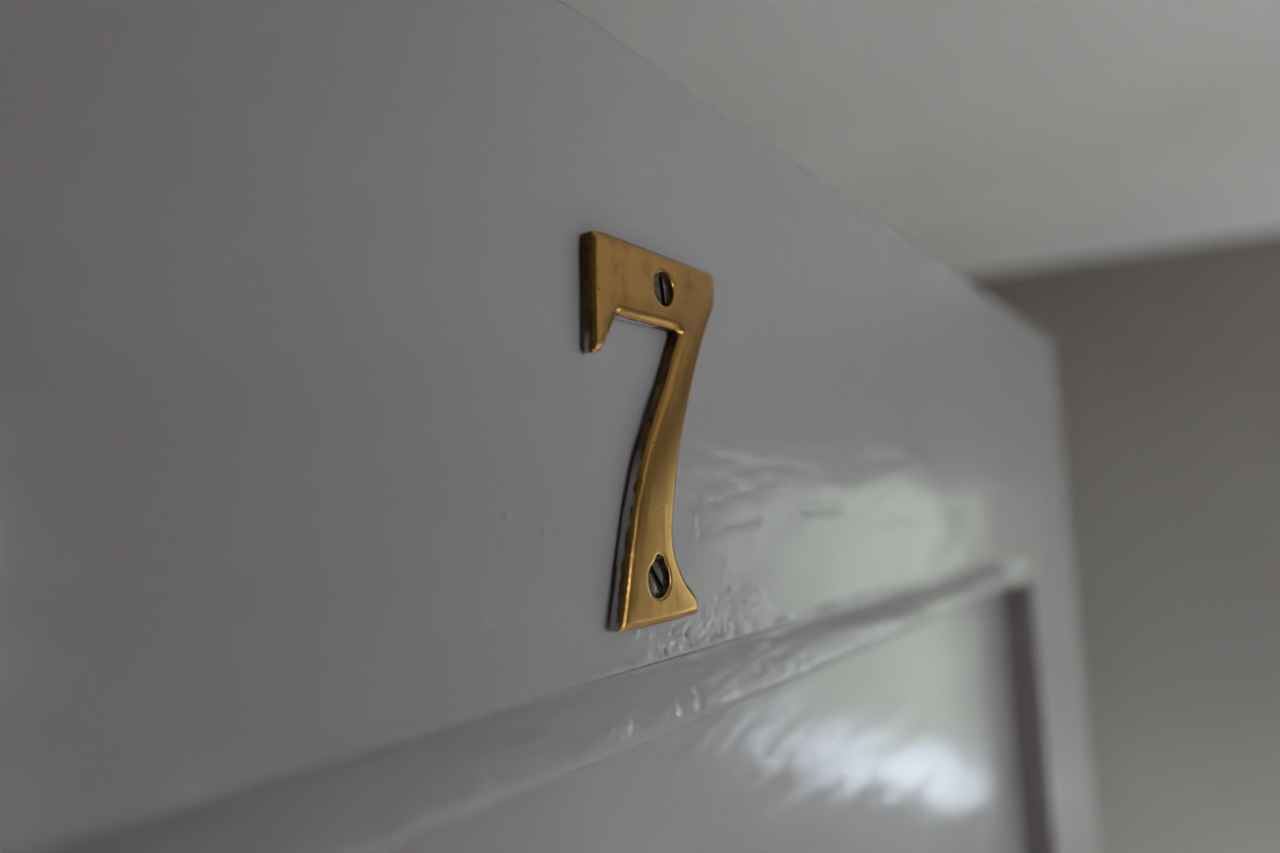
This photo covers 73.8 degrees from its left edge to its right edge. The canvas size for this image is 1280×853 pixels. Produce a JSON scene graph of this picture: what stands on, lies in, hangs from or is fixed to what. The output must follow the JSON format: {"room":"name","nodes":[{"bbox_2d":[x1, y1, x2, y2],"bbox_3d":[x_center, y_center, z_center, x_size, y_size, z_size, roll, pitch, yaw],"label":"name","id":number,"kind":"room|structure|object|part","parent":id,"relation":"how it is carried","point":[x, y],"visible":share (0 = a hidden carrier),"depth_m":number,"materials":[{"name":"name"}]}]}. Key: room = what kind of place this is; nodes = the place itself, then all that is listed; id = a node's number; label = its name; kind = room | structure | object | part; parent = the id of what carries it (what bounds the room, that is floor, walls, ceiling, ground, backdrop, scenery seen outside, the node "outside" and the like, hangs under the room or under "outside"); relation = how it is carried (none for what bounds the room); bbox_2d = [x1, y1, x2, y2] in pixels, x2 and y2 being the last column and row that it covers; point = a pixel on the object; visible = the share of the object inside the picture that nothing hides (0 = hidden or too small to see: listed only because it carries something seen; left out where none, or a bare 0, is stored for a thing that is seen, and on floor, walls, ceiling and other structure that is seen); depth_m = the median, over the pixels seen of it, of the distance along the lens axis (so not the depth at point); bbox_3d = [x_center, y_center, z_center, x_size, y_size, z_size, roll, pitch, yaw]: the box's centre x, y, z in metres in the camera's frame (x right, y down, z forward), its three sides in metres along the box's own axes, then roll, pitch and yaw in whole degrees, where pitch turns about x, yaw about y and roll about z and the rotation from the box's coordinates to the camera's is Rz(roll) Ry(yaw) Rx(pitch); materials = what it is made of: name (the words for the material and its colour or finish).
{"room":"hallway","nodes":[
{"label":"hallway","id":0,"kind":"room"},
{"bbox_2d":[561,0,1279,277],"bbox_3d":[0.750,-0.589,0.088,3.980,0.100,4.030,-5,-6,24],"label":"ceiling","id":1,"kind":"structure","parent":0,"point":[990,136],"depth_m":1.12,"materials":[{"name":"white paint"}]},
{"bbox_2d":[960,231,1279,852],"bbox_3d":[1.591,0.781,1.675,3.980,2.390,0.260,-5,-6,24],"label":"wall","id":2,"kind":"structure","parent":0,"point":[1166,361],"depth_m":1.79,"materials":[{"name":"grey paint"}]},
{"bbox_3d":[0.518,0.600,-0.664,3.657,2.390,0.856,-7,-7,35],"label":"wall","id":3,"kind":"structure","parent":0,"visible":0},
{"bbox_2d":[0,0,1100,852],"bbox_3d":[0.033,0.899,0.111,0.045,1.968,0.914,-7,-7,35],"label":"door","id":4,"kind":"structure","parent":3,"relation":"in","point":[315,463],"depth_m":0.14,"materials":[{"name":"paint"}]},
{"bbox_3d":[0.000,0.058,0.190,0.030,0.017,0.661,-7,-7,35],"label":"moulding","id":5,"kind":"part","parent":4,"relation":"part of","materials":[{"name":"paint"}]},
{"bbox_2d":[582,231,714,631],"bbox_3d":[0.005,0.001,0.176,0.003,0.076,0.046,-7,-7,35],"label":"number","id":6,"kind":"object","parent":4,"relation":"attached to","point":[623,280],"depth_m":0.17,"materials":[{"name":"gold metal"}]},
{"bbox_3d":[0.015,0.481,0.151,0.010,0.852,0.673,-7,-7,35],"label":"panel","id":7,"kind":"part","parent":4,"relation":"part of","materials":[{"name":"paint"}]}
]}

